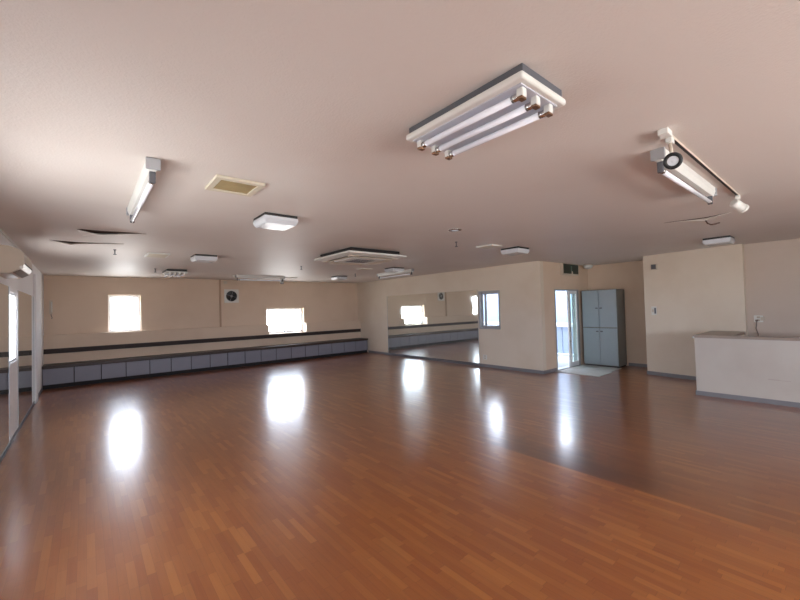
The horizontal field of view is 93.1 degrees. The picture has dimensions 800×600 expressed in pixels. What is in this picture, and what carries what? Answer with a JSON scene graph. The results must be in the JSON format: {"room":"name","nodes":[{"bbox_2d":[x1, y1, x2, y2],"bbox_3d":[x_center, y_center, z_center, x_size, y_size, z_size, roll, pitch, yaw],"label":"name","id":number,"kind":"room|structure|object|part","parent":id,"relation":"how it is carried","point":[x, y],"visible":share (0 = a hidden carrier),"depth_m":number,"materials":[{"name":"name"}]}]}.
{"room":"dance studio","nodes":[
{"label":"dance studio","id":0,"kind":"room"},
{"bbox_2d":[0,233,43,438],"bbox_3d":[-3.458,0.440,2.921,0.140,2.540,15.340,0,-2,-40],"label":"wall","id":1,"kind":"structure","parent":0,"point":[25,284],"depth_m":5.73,"materials":[{"name":"white paint"}]},
{"bbox_2d":[0,283,9,460],"bbox_3d":[-4.064,0.765,3.771,0.012,1.940,2.244,0,-2,-40],"label":"wall mirror","id":2,"kind":"object","parent":1,"relation":"attached to","point":[4,290],"visible":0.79,"depth_m":4.37,"materials":[{"name":"mirror"}]},
{"bbox_2d":[0,229,18,248],"bbox_3d":[-4.153,-0.781,3.869,0.020,0.020,5.200,0,-2,-40],"label":"trim","id":3,"kind":"structure","parent":1,"relation":"attached to","point":[1,231],"depth_m":4.63,"materials":[{"name":"white wood"}]},
{"bbox_2d":[9,290,17,365],"bbox_3d":[-5.071,0.359,4.954,0.024,0.940,0.760,0,-2,-40],"label":"window","id":4,"kind":"structure","parent":1,"relation":"in","point":[13,311],"depth_m":5.04,"materials":[{"name":"white glass"}]},
{"bbox_3d":[-5.075,0.359,4.950,0.006,0.848,0.668,0,-2,-40],"label":"pane","id":5,"kind":"part","parent":4,"relation":"part of","materials":[{"name":"clear glass"}]},
{"bbox_2d":[0,245,31,278],"bbox_3d":[-4.356,-0.416,4.281,0.231,0.300,0.802,0,-2,-40],"label":"air conditioner","id":6,"kind":"object","parent":1,"relation":"attached to","point":[14,264],"visible":1,"depth_m":4.01,"materials":[{"name":"plastic"}]},
{"bbox_2d":[0,388,42,462],"bbox_3d":[-5.713,1.810,5.760,0.012,0.050,6.280,0,-2,-40],"label":"baseboard","id":7,"kind":"structure","parent":1,"relation":"attached to","point":[39,393],"depth_m":5.12,"materials":[{"name":"grey plastic"}]},
{"bbox_2d":[17,290,33,426],"bbox_3d":[-5.985,0.869,6.078,0.012,1.940,2.118,0,-2,-40],"label":"wall mirror","id":8,"kind":"object","parent":1,"relation":"attached to","point":[25,302],"visible":0.8,"depth_m":5.90,"materials":[{"name":"mirror"}]},
{"bbox_2d":[33,274,37,403],"bbox_3d":[-6.781,0.713,7.050,0.035,2.360,0.350,0,-2,-40],"label":"trim","id":9,"kind":"structure","parent":1,"relation":"attached to","point":[35,277],"depth_m":6.94,"materials":[{"name":"white paint"}]},
{"bbox_2d":[43,275,360,363],"bbox_3d":[-4.833,0.671,11.505,8.730,2.540,0.380,0,-2,-40],"label":"wall","id":10,"kind":"structure","parent":0,"point":[170,309],"depth_m":10.46,"materials":[{"name":"paint"}]},
{"bbox_2d":[49,300,52,317],"bbox_3d":[-8.089,0.223,8.776,0.060,0.432,0.038,0,-2,-40],"label":"thermometer","id":11,"kind":"object","parent":10,"relation":"attached to","point":[50,301],"visible":1,"depth_m":8.77,"materials":[{"name":"plastic"}]},
{"bbox_2d":[108,295,140,331],"bbox_3d":[-7.126,0.344,9.793,0.680,0.940,0.090,0,-2,-40],"label":"window","id":12,"kind":"structure","parent":10,"relation":"in","point":[138,328],"depth_m":9.78,"materials":[{"name":"white metal"}]},
{"bbox_2d":[43,329,360,353],"bbox_3d":[-4.751,1.144,11.285,8.570,0.110,0.030,0,-2,-40],"label":"rail","id":13,"kind":"object","parent":10,"relation":"attached to","point":[166,343],"visible":1,"depth_m":10.30,"materials":[{"name":"brown wood"}]},
{"bbox_2d":[219,280,221,326],"bbox_3d":[-5.279,0.097,11.124,0.045,1.385,0.035,0,-2,-40],"label":"trim","id":14,"kind":"structure","parent":10,"relation":"attached to","point":[219,280],"depth_m":11.11,"materials":[{"name":"brown wood"}]},
{"bbox_2d":[224,289,238,302],"bbox_3d":[-5.040,-0.117,11.331,0.400,0.400,0.036,0,-2,-40],"label":"ventilation fan","id":15,"kind":"object","parent":10,"relation":"attached to","point":[230,295],"visible":1,"depth_m":11.33,"materials":[{"name":"plastic"}]},
{"bbox_2d":[266,308,302,333],"bbox_3d":[-3.832,0.672,12.521,1.270,0.810,0.090,0,-2,-40],"label":"window","id":16,"kind":"structure","parent":10,"relation":"in","point":[283,309],"depth_m":12.53,"materials":[{"name":"white metal"}]},
{"bbox_3d":[-4.071,0.675,12.350,0.615,0.740,0.024,0,-2,-40],"label":"sash","id":17,"kind":"part","parent":16,"relation":"part of","materials":[{"name":"glass"}]},
{"bbox_3d":[-3.599,0.670,12.699,0.615,0.740,0.024,0,-2,-40],"label":"sash","id":18,"kind":"part","parent":16,"relation":"part of","materials":[{"name":"glass"}]},
{"bbox_2d":[0,0,799,282],"bbox_3d":[0.839,-0.926,6.469,11.300,0.120,15.480,0,-2,-40],"label":"ceiling","id":19,"kind":"structure","parent":0,"point":[315,102],"depth_m":2.08,"materials":[{"name":"paint"}]},
{"bbox_2d":[50,240,114,244],"bbox_3d":[-4.162,-0.741,5.076,0.770,0.044,0.192,-1,-2,-31],"label":"paper","id":20,"kind":"object","parent":19,"relation":"attached to","point":[65,242],"visible":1,"depth_m":5.00,"materials":[{"name":"white paper"}]},
{"bbox_2d":[77,229,141,235],"bbox_3d":[-3.467,-0.772,4.434,0.780,0.049,0.354,-2,-1,0],"label":"paper","id":21,"kind":"object","parent":19,"relation":"attached to","point":[84,232],"visible":1,"depth_m":4.45,"materials":[{"name":"white paper"}]},
{"bbox_2d":[126,157,160,222],"bbox_3d":[-2.010,-0.797,2.933,0.080,0.146,1.444,0,-2,-40],"label":"light","id":22,"kind":"object","parent":19,"relation":"attached to","point":[146,180],"visible":1,"depth_m":2.65,"materials":[{"name":"white metal"}]},
{"bbox_2d":[148,171,155,184],"bbox_3d":[-1.593,-0.783,2.434,0.036,0.074,0.058,0,-2,-40],"label":"socket","id":23,"kind":"object","parent":22,"relation":"attached to","point":[152,174],"depth_m":2.41,"materials":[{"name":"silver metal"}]},
{"bbox_2d":[144,252,170,257],"bbox_3d":[-3.975,-0.732,6.202,0.320,0.022,0.460,0,-2,-40],"label":"ceiling hatch","id":24,"kind":"object","parent":19,"relation":"attached to","point":[148,254],"visible":1,"depth_m":6.13,"materials":[{"name":"beige plastic"}]},
{"bbox_3d":[-3.974,-0.724,6.202,0.260,0.006,0.400,0,-2,-40],"label":"panel","id":25,"kind":"part","parent":24,"relation":"part of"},
{"bbox_2d":[162,269,187,277],"bbox_3d":[-5.080,-0.598,8.531,0.400,0.125,0.680,0,-2,-40],"label":"fluorescent light","id":26,"kind":"object","parent":19,"relation":"attached to","point":[171,272],"visible":1,"depth_m":8.35,"materials":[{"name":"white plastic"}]},
{"bbox_2d":[190,254,217,262],"bbox_3d":[-3.346,-0.705,6.464,0.350,0.098,0.350,0,-2,-40],"label":"square ceiling light","id":27,"kind":"object","parent":19,"relation":"attached to","point":[202,258],"visible":1,"depth_m":6.35,"materials":[{"name":"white plastic"}]},
{"bbox_2d":[205,174,264,196],"bbox_3d":[-1.279,-0.879,2.933,0.350,0.022,0.350,0,-2,-40],"label":"ceiling vent","id":28,"kind":"object","parent":19,"relation":"in","point":[219,183],"visible":1,"depth_m":2.91,"materials":[{"name":"beige plastic"}]},
{"bbox_2d":[235,275,284,281],"bbox_3d":[-3.748,-0.585,10.213,1.324,0.146,0.080,0,-2,-40],"label":"light","id":29,"kind":"object","parent":19,"relation":"attached to","point":[236,276],"visible":1,"depth_m":10.15,"materials":[{"name":"white metal"}]},
{"bbox_2d":[253,212,297,230],"bbox_3d":[-1.306,-0.816,3.975,0.350,0.098,0.350,0,-2,-40],"label":"square ceiling light","id":30,"kind":"object","parent":19,"relation":"attached to","point":[273,221],"visible":1,"depth_m":3.88,"materials":[{"name":"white plastic"}]},
{"bbox_2d":[331,276,346,279],"bbox_3d":[-1.772,-0.644,11.027,0.350,0.098,0.350,0,-2,-40],"label":"square ceiling light","id":31,"kind":"object","parent":19,"relation":"attached to","point":[332,277],"visible":0.98,"depth_m":10.93,"materials":[{"name":"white plastic"}]},
{"bbox_2d":[314,247,406,264],"bbox_3d":[-0.709,-0.746,6.657,1.170,0.149,1.170,0,-2,-40],"label":"air conditioner","id":32,"kind":"object","parent":19,"relation":"attached to","point":[351,255],"visible":1,"depth_m":6.38,"materials":[{"name":"white plastic"}]},
{"bbox_2d":[334,257,384,263],"bbox_3d":[-0.708,-0.705,6.656,0.660,0.051,0.660,0,-2,-40],"label":"grille","id":33,"kind":"object","parent":32,"relation":"attached to","point":[356,260],"depth_m":6.58,"materials":[{"name":"grey plastic"}]},
{"bbox_3d":[-0.708,-0.724,6.656,1.170,0.052,1.170,0,-2,-40],"label":"panel","id":34,"kind":"part","parent":32,"relation":"part of","materials":[{"name":"white plastic"}]},
{"bbox_2d":[384,267,403,272],"bbox_3d":[-0.137,-0.729,9.189,0.350,0.098,0.350,0,-2,-40],"label":"square ceiling light","id":35,"kind":"object","parent":19,"relation":"attached to","point":[390,269],"visible":1,"depth_m":9.08,"materials":[{"name":"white plastic"}]},
{"bbox_2d":[377,269,413,278],"bbox_3d":[-0.144,-0.686,10.041,0.080,0.146,1.474,0,-2,-40],"label":"light","id":36,"kind":"object","parent":19,"relation":"attached to","point":[406,270],"visible":0.98,"depth_m":10.00,"materials":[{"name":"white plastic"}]},
{"bbox_2d":[449,229,461,231],"bbox_3d":[0.708,-0.888,4.861,0.170,0.022,0.170,0,-2,-40],"label":"recessed light","id":37,"kind":"object","parent":19,"relation":"in","point":[450,230],"visible":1,"depth_m":4.83,"materials":[{"name":"silver metal"}]},
{"bbox_2d":[406,63,565,159],"bbox_3d":[0.401,-0.897,1.917,0.364,0.121,0.724,0,-2,-40],"label":"fluorescent light","id":38,"kind":"object","parent":19,"relation":"attached to","point":[519,97],"visible":1,"depth_m":1.79,"materials":[{"name":"white metal"}]},
{"bbox_2d":[417,140,427,150],"bbox_3d":[0.125,-0.851,2.073,0.038,0.051,0.060,0,-2,-40],"label":"socket","id":39,"kind":"object","parent":38,"relation":"attached to","point":[421,144],"depth_m":2.07,"materials":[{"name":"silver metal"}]},
{"bbox_2d":[431,145,441,155],"bbox_3d":[0.209,-0.852,2.144,0.038,0.051,0.060,0,-2,-40],"label":"socket","id":40,"kind":"object","parent":38,"relation":"attached to","point":[436,149],"depth_m":2.14,"materials":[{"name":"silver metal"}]},
{"bbox_2d":[445,150,453,159],"bbox_3d":[0.294,-0.853,2.214,0.038,0.051,0.060,0,-2,-40],"label":"socket","id":41,"kind":"object","parent":38,"relation":"attached to","point":[449,154],"depth_m":2.21,"materials":[{"name":"white plastic"}]},
{"bbox_2d":[510,86,526,103],"bbox_3d":[0.506,-0.872,1.615,0.038,0.051,0.060,0,-2,-40],"label":"socket","id":42,"kind":"object","parent":38,"relation":"attached to","point":[517,93],"depth_m":1.60,"materials":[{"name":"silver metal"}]},
{"bbox_2d":[525,95,539,111],"bbox_3d":[0.591,-0.873,1.686,0.038,0.051,0.060,0,-2,-40],"label":"socket","id":43,"kind":"object","parent":38,"relation":"attached to","point":[532,101],"depth_m":1.67,"materials":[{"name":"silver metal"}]},
{"bbox_2d":[538,103,552,118],"bbox_3d":[0.675,-0.873,1.756,0.038,0.051,0.060,0,-2,-40],"label":"socket","id":44,"kind":"object","parent":38,"relation":"attached to","point":[546,109],"depth_m":1.74,"materials":[{"name":"white plastic"}]},
{"bbox_2d":[476,244,501,248],"bbox_3d":[1.465,-0.878,6.233,0.280,0.022,0.320,0,-2,-40],"label":"ceiling hatch","id":45,"kind":"object","parent":19,"relation":"attached to","point":[488,246],"visible":1,"depth_m":6.17,"materials":[{"name":"white plastic"}]},
{"bbox_3d":[1.465,-0.870,6.233,0.220,0.006,0.260,0,-2,-40],"label":"panel","id":46,"kind":"part","parent":45,"relation":"part of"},
{"bbox_2d":[501,246,528,255],"bbox_3d":[1.993,-0.846,6.567,0.350,0.098,0.350,0,-2,-40],"label":"square ceiling light","id":47,"kind":"object","parent":19,"relation":"attached to","point":[517,250],"visible":1,"depth_m":6.47,"materials":[{"name":"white plastic"}]},
{"bbox_2d":[583,264,592,268],"bbox_3d":[4.753,-0.841,9.568,0.240,0.120,0.240,0,-2,-40],"label":"smoke detector","id":48,"kind":"object","parent":19,"relation":"attached to","point":[586,266],"visible":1,"depth_m":9.49,"materials":[{"name":"plastic"}]},
{"bbox_2d":[650,147,716,204],"bbox_3d":[2.220,-0.911,2.912,1.444,0.146,0.080,0,-2,-40],"label":"light","id":49,"kind":"object","parent":19,"relation":"attached to","point":[683,171],"visible":0.93,"depth_m":2.81,"materials":[{"name":"white metal"}]},
{"bbox_2d":[657,161,665,173],"bbox_3d":[1.722,-0.871,2.495,0.058,0.074,0.036,0,-2,-40],"label":"socket","id":50,"kind":"object","parent":49,"relation":"attached to","point":[660,167],"depth_m":2.48,"materials":[{"name":"grey plastic"}]},
{"bbox_2d":[707,196,712,204],"bbox_3d":[2.720,-0.879,3.326,0.058,0.074,0.036,0,-2,-40],"label":"socket","id":51,"kind":"object","parent":49,"relation":"attached to","point":[709,197],"depth_m":3.32,"materials":[{"name":"plastic"}]},
{"bbox_2d":[666,212,730,222],"bbox_3d":[3.578,-0.964,4.561,0.129,0.038,0.641,0,-2,-42],"label":"paper","id":52,"kind":"object","parent":19,"relation":"attached to","point":[709,217],"visible":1,"depth_m":4.55,"materials":[{"name":"white paper"}]},
{"bbox_2d":[657,127,740,196],"bbox_3d":[2.375,-0.972,2.893,2.275,0.034,0.052,0,-2,-40],"label":"track","id":53,"kind":"object","parent":19,"relation":"attached to","point":[663,133],"visible":0.84,"depth_m":2.53,"materials":[{"name":"plastic"}]},
{"bbox_2d":[663,137,682,169],"bbox_3d":[1.616,-0.865,2.244,0.096,0.203,0.139,-3,-2,37],"label":"track spotlight","id":54,"kind":"object","parent":53,"relation":"attached to","point":[673,160],"visible":0.97,"depth_m":2.21,"materials":[{"name":"white metal"}]},
{"bbox_3d":[1.607,-0.891,2.247,0.018,0.082,0.025,-1,-1,-13],"label":"stem","id":55,"kind":"part","parent":54,"relation":"part of","materials":[{"name":"plastic"}]},
{"bbox_2d":[729,195,748,212],"bbox_3d":[3.174,-0.895,3.546,0.151,0.166,0.089,-1,-1,-10],"label":"track spotlight","id":56,"kind":"object","parent":53,"relation":"attached to","point":[736,204],"visible":1,"depth_m":3.52,"materials":[{"name":"white metal"}]},
{"bbox_2d":[702,235,734,245],"bbox_3d":[5.098,-0.941,6.058,0.350,0.098,0.350,0,-2,-40],"label":"square ceiling light","id":57,"kind":"object","parent":19,"relation":"attached to","point":[723,240],"visible":1,"depth_m":5.96,"materials":[{"name":"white plastic"}]},
{"bbox_2d":[0,352,799,599],"bbox_3d":[0.910,1.732,6.409,11.300,0.120,15.480,0,-2,-40],"label":"floor","id":58,"kind":"structure","parent":0,"point":[360,476],"depth_m":3.25,"materials":[{"name":"brown wood"}]},
{"bbox_2d":[42,367,73,389],"bbox_3d":[-7.676,1.729,8.524,0.526,0.443,0.470,0,-2,-40],"label":"base cabinet","id":59,"kind":"object","parent":58,"relation":"on","point":[55,377],"visible":0.94,"depth_m":8.35,"materials":[{"name":"grey"}]},
{"bbox_2d":[74,364,100,385],"bbox_3d":[-7.289,1.726,8.846,0.480,0.443,0.470,0,-2,-40],"label":"base cabinet","id":60,"kind":"object","parent":58,"relation":"on","point":[88,374],"visible":0.97,"depth_m":8.67,"materials":[{"name":"grey wood"}]},
{"bbox_2d":[42,338,367,368],"bbox_3d":[-4.595,1.449,11.094,8.558,0.065,0.498,0,-2,-40],"label":"bench","id":61,"kind":"object","parent":60,"relation":"on","point":[162,356],"visible":1,"depth_m":9.98,"materials":[{"name":"brown wood"}]},
{"bbox_2d":[101,362,125,382],"bbox_3d":[-6.924,1.723,9.150,0.470,0.443,0.470,0,-2,-40],"label":"base cabinet","id":62,"kind":"object","parent":58,"relation":"on","point":[110,372],"visible":0.94,"depth_m":8.97,"materials":[{"name":"grey wood"}]},
{"bbox_2d":[126,360,149,379],"bbox_3d":[-6.559,1.720,9.454,0.480,0.443,0.470,0,-2,-40],"label":"base cabinet","id":63,"kind":"object","parent":58,"relation":"on","point":[134,369],"visible":0.94,"depth_m":9.28,"materials":[{"name":"grey wood"}]},
{"bbox_2d":[150,358,170,376],"bbox_3d":[-6.198,1.718,9.755,0.460,0.443,0.470,0,-2,-40],"label":"base cabinet","id":64,"kind":"object","parent":58,"relation":"on","point":[158,367],"visible":0.94,"depth_m":9.58,"materials":[{"name":"grey wood"}]},
{"bbox_2d":[171,356,190,374],"bbox_3d":[-5.845,1.715,10.049,0.460,0.443,0.470,0,-2,-40],"label":"base cabinet","id":65,"kind":"object","parent":58,"relation":"on","point":[179,365],"visible":0.94,"depth_m":9.87,"materials":[{"name":"grey wood"}]},
{"bbox_2d":[191,354,209,372],"bbox_3d":[-5.491,1.712,10.344,0.460,0.443,0.470,0,-2,-40],"label":"base cabinet","id":66,"kind":"object","parent":58,"relation":"on","point":[199,363],"visible":0.94,"depth_m":10.16,"materials":[{"name":"grey wood"}]},
{"bbox_2d":[210,353,227,369],"bbox_3d":[-5.142,1.709,10.635,0.450,0.443,0.470,0,-2,-40],"label":"base cabinet","id":67,"kind":"object","parent":58,"relation":"on","point":[217,361],"visible":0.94,"depth_m":10.46,"materials":[{"name":"grey wood"}]},
{"bbox_2d":[227,351,244,367],"bbox_3d":[-4.788,1.706,10.929,0.470,0.443,0.470,0,-2,-40],"label":"base cabinet","id":68,"kind":"object","parent":58,"relation":"on","point":[235,359],"visible":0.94,"depth_m":10.75,"materials":[{"name":"grey wood"}]},
{"bbox_2d":[245,350,260,365],"bbox_3d":[-4.431,1.703,11.227,0.460,0.443,0.470,0,-2,-40],"label":"base cabinet","id":69,"kind":"object","parent":58,"relation":"on","point":[253,357],"visible":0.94,"depth_m":11.05,"materials":[{"name":"grey wood"}]},
{"bbox_2d":[261,348,275,364],"bbox_3d":[-4.078,1.700,11.521,0.460,0.443,0.470,0,-2,-40],"label":"base cabinet","id":70,"kind":"object","parent":58,"relation":"on","point":[268,356],"visible":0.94,"depth_m":11.34,"materials":[{"name":"grey wood"}]},
{"bbox_2d":[276,347,290,362],"bbox_3d":[-3.716,1.698,11.822,0.480,0.443,0.470,0,-2,-40],"label":"base cabinet","id":71,"kind":"object","parent":58,"relation":"on","point":[282,354],"visible":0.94,"depth_m":11.64,"materials":[{"name":"grey wood"}]},
{"bbox_2d":[291,346,304,360],"bbox_3d":[-3.352,1.695,12.126,0.470,0.443,0.470,0,-2,-40],"label":"base cabinet","id":72,"kind":"object","parent":58,"relation":"on","point":[297,353],"visible":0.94,"depth_m":11.95,"materials":[{"name":"grey wood"}]},
{"bbox_2d":[305,345,318,359],"bbox_3d":[-2.990,1.692,12.427,0.470,0.443,0.470,0,-2,-40],"label":"base cabinet","id":73,"kind":"object","parent":58,"relation":"on","point":[311,351],"visible":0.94,"depth_m":12.25,"materials":[{"name":"grey wood"}]},
{"bbox_2d":[318,343,331,357],"bbox_3d":[-2.622,1.689,12.734,0.490,0.443,0.470,0,-2,-40],"label":"base cabinet","id":74,"kind":"object","parent":58,"relation":"on","point":[325,350],"visible":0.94,"depth_m":12.55,"materials":[{"name":"grey wood"}]},
{"bbox_3d":[-2.479,1.637,12.562,0.474,0.341,0.020,0,-2,-40],"label":"door","id":75,"kind":"part","parent":74,"relation":"part of","materials":[{"name":"grey wood"}]},
{"bbox_2d":[331,342,343,356],"bbox_3d":[-2.249,1.686,13.044,0.480,0.443,0.470,0,-2,-40],"label":"base cabinet","id":76,"kind":"object","parent":58,"relation":"on","point":[337,348],"visible":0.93,"depth_m":12.87,"materials":[{"name":"grey wood"}]},
{"bbox_3d":[-2.106,1.634,12.872,0.464,0.341,0.020,0,-2,-40],"label":"door","id":77,"kind":"part","parent":76,"relation":"part of","materials":[{"name":"grey wood"}]},
{"bbox_2d":[344,341,355,354],"bbox_3d":[-1.884,1.683,13.348,0.470,0.443,0.470,0,-2,-40],"label":"base cabinet","id":78,"kind":"object","parent":58,"relation":"on","point":[349,347],"visible":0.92,"depth_m":13.18,"materials":[{"name":"grey wood"}]},
{"bbox_2d":[355,340,367,353],"bbox_3d":[-1.507,1.680,13.662,0.510,0.443,0.470,0,-2,-40],"label":"base cabinet","id":79,"kind":"object","parent":58,"relation":"on","point":[361,346],"visible":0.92,"depth_m":13.48,"materials":[{"name":"grey wood"}]},
{"bbox_2d":[555,368,611,376],"bbox_3d":[4.139,1.628,8.555,0.690,0.012,0.960,0,-2,-40],"label":"floor mat","id":80,"kind":"object","parent":58,"relation":"on","point":[595,373],"visible":1,"depth_m":8.50,"materials":[{"name":"grey fabric"}]},
{"bbox_2d":[571,365,621,371],"bbox_3d":[4.665,1.624,9.025,0.660,0.012,0.910,0,-2,-40],"label":"floor mat","id":81,"kind":"object","parent":58,"relation":"on","point":[587,367],"visible":0.82,"depth_m":8.98,"materials":[{"name":"grey fabric"}]},
{"bbox_2d":[582,289,626,367],"bbox_3d":[5.076,0.688,9.442,0.522,1.880,0.820,0,-2,-40],"label":"cabinet","id":82,"kind":"object","parent":58,"relation":"on","point":[603,311],"visible":1,"depth_m":9.23,"materials":[{"name":"paint"}]},
{"bbox_3d":[4.757,0.219,9.463,0.020,0.905,0.398,0,-2,-40],"label":"door","id":83,"kind":"part","parent":82,"relation":"part of","materials":[{"name":"paint"}]},
{"bbox_3d":[4.782,1.144,9.441,0.020,0.885,0.398,0,-2,-40],"label":"door","id":84,"kind":"part","parent":82,"relation":"part of","materials":[{"name":"paint"}]},
{"bbox_3d":[5.017,0.205,9.151,0.020,0.905,0.398,0,-2,-40],"label":"door","id":85,"kind":"part","parent":82,"relation":"part of","materials":[{"name":"paint"}]},
{"bbox_3d":[5.042,1.130,9.130,0.020,0.885,0.398,0,-2,-40],"label":"door","id":86,"kind":"part","parent":82,"relation":"part of","materials":[{"name":"paint"}]},
{"bbox_2d":[692,331,799,407],"bbox_3d":[6.611,1.000,5.167,1.340,0.980,3.950,0,-2,-40],"label":"counter","id":87,"kind":"object","parent":58,"relation":"on","point":[729,365],"depth_m":5.76,"materials":[{"name":"laminate"}]},
{"bbox_2d":[693,331,799,340],"bbox_3d":[6.613,0.530,5.179,1.315,0.040,3.935,0,-2,-40],"label":"countertop","id":88,"kind":"structure","parent":87,"relation":"on","point":[710,334],"depth_m":5.99,"materials":[{"name":"laminate"}]},
{"bbox_2d":[357,261,546,370],"bbox_3d":[0.784,0.519,11.462,0.130,2.540,7.640,0,-2,-40],"label":"wall","id":89,"kind":"structure","parent":0,"point":[520,342],"depth_m":9.39,"materials":[{"name":"paint"}]},
{"bbox_2d":[387,294,427,358],"bbox_3d":[0.198,0.811,12.057,0.012,1.945,1.924,0,-2,-40],"label":"wall mirror","id":90,"kind":"object","parent":89,"relation":"attached to","point":[406,314],"visible":1,"depth_m":12.00,"materials":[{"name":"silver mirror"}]},
{"bbox_2d":[426,290,479,364],"bbox_3d":[1.425,0.745,10.584,0.012,1.945,1.914,0,-2,-40],"label":"wall mirror","id":91,"kind":"object","parent":89,"relation":"attached to","point":[452,317],"visible":1,"depth_m":10.51,"materials":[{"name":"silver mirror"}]},
{"bbox_2d":[369,350,556,373],"bbox_3d":[1.257,1.734,11.233,0.572,0.075,6.792,0,-2,-40],"label":"baseboard","id":92,"kind":"structure","parent":89,"relation":"attached to","point":[377,352],"depth_m":9.75,"materials":[{"name":"grey plastic"}]},
{"bbox_2d":[478,290,500,328],"bbox_3d":[2.302,0.251,9.620,0.132,0.970,0.650,0,-2,-40],"label":"window","id":93,"kind":"structure","parent":89,"relation":"in","point":[480,293],"depth_m":9.71,"materials":[{"name":"metal"}]},
{"bbox_3d":[2.184,0.259,9.795,0.026,0.890,0.150,0,-2,-40],"label":"sash","id":94,"kind":"part","parent":93,"relation":"part of","materials":[{"name":"metal"}]},
{"bbox_3d":[2.328,0.249,9.560,0.026,0.890,0.455,0,-2,-40],"label":"sash","id":95,"kind":"part","parent":93,"relation":"part of","materials":[{"name":"glass"}]},
{"bbox_2d":[543,261,587,369],"bbox_3d":[4.149,0.381,9.381,2.380,2.540,0.130,0,-2,-40],"label":"wall","id":96,"kind":"structure","parent":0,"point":[552,279],"depth_m":8.83,"materials":[{"name":"paint"}]},
{"bbox_2d":[554,289,580,370],"bbox_3d":[4.065,0.697,9.283,1.200,1.910,0.152,0,-2,-40],"label":"door","id":97,"kind":"structure","parent":96,"relation":"attached to","point":[574,293],"depth_m":9.53,"materials":[{"name":"metal"}]},
{"bbox_2d":[560,263,578,275],"bbox_3d":[4.178,-0.748,9.320,0.820,0.280,0.078,0,-2,-40],"label":"exit sign","id":98,"kind":"object","parent":96,"relation":"attached to","point":[565,268],"visible":1,"depth_m":9.24,"materials":[{"name":"plastic"}]},
{"bbox_3d":[4.199,-0.758,9.296,0.750,0.230,0.008,0,-2,-40],"label":"sign panel","id":99,"kind":"part","parent":98,"relation":"part of","materials":[{"name":"green plastic"}]},
{"bbox_2d":[587,261,646,365],"bbox_3d":[5.563,0.344,9.434,0.140,2.540,1.600,0,-2,-40],"label":"wall","id":100,"kind":"structure","parent":0,"point":[628,276],"depth_m":9.24,"materials":[{"name":"paint"}]},
{"bbox_2d":[628,363,646,366],"bbox_3d":[5.826,1.561,9.012,0.012,0.075,0.700,0,-2,-40],"label":"baseboard","id":101,"kind":"structure","parent":100,"relation":"attached to","point":[630,364],"depth_m":9.13,"materials":[{"name":"grey plastic"}]},
{"bbox_2d":[643,244,747,375],"bbox_3d":[6.153,0.292,7.811,1.450,2.540,1.650,0,-2,-40],"label":"wall","id":102,"kind":"structure","parent":0,"point":[693,292],"depth_m":7.46,"materials":[{"name":"paint"}]},
{"bbox_2d":[650,264,656,269],"bbox_3d":[5.351,-0.698,7.986,0.034,0.130,0.120,-1,-2,-30],"label":"sensor box","id":103,"kind":"object","parent":102,"relation":"attached to","point":[652,266],"visible":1,"depth_m":7.97,"materials":[{"name":"plastic"}]},
{"bbox_2d":[651,306,656,314],"bbox_3d":[5.366,0.227,8.000,0.016,0.180,0.100,-1,-2,-30],"label":"light switch","id":104,"kind":"object","parent":102,"relation":"attached to","point":[653,309],"visible":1,"depth_m":7.99,"materials":[{"name":"white plastic"}]},
{"bbox_2d":[647,371,695,379],"bbox_3d":[5.729,1.527,7.409,0.012,0.075,1.685,-1,-2,-30],"label":"baseboard","id":105,"kind":"structure","parent":102,"relation":"attached to","point":[648,372],"depth_m":7.72,"materials":[{"name":"grey plastic"}]},
{"bbox_2d":[744,238,799,336],"bbox_3d":[7.764,0.187,5.095,0.150,2.540,4.590,0,-2,-40],"label":"wall","id":106,"kind":"structure","parent":0,"point":[772,269],"depth_m":6.54,"materials":[{"name":"paint"}]},
{"bbox_2d":[754,315,762,321],"bbox_3d":[6.331,0.332,6.689,0.014,0.120,0.120,0,-2,-40],"label":"wall outlet","id":107,"kind":"object","parent":106,"relation":"attached to","point":[756,317],"visible":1,"depth_m":6.69,"materials":[{"name":"white plastic"}]},
{"bbox_2d":[755,317,764,335],"bbox_3d":[6.327,0.606,6.646,0.053,0.610,0.120,0,-2,-40],"label":"cord","id":108,"kind":"object","parent":106,"relation":"attached to","point":[762,318],"visible":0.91,"depth_m":6.67,"materials":[{"name":"plastic"}]},
{"label":"outside","id":109,"kind":"structure","parent":0,"visible":0},
{"bbox_2d":[558,356,573,367],"bbox_3d":[1.938,1.899,13.005,3.600,0.110,8.370,0,-2,-40],"label":"floor","id":110,"kind":"structure","parent":109,"point":[562,361],"depth_m":10.58,"materials":[{"name":"concrete"}]},
{"bbox_2d":[484,322,573,356],"bbox_3d":[3.179,1.329,14.064,0.370,1.010,8.370,0,-2,-40],"label":"parapet","id":111,"kind":"object","parent":110,"relation":"on","point":[562,328],"visible":0.13,"depth_m":11.81,"materials":[{"name":"white"}]},
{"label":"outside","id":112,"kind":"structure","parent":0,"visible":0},
{"bbox_2d":[483,291,571,322],"bbox_3d":[3.780,0.535,14.841,0.200,2.820,14.000,0,-2,-40],"label":"sky","id":113,"kind":"structure","parent":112,"point":[561,296],"depth_m":12.85,"materials":[{"name":"white"}]}
]}

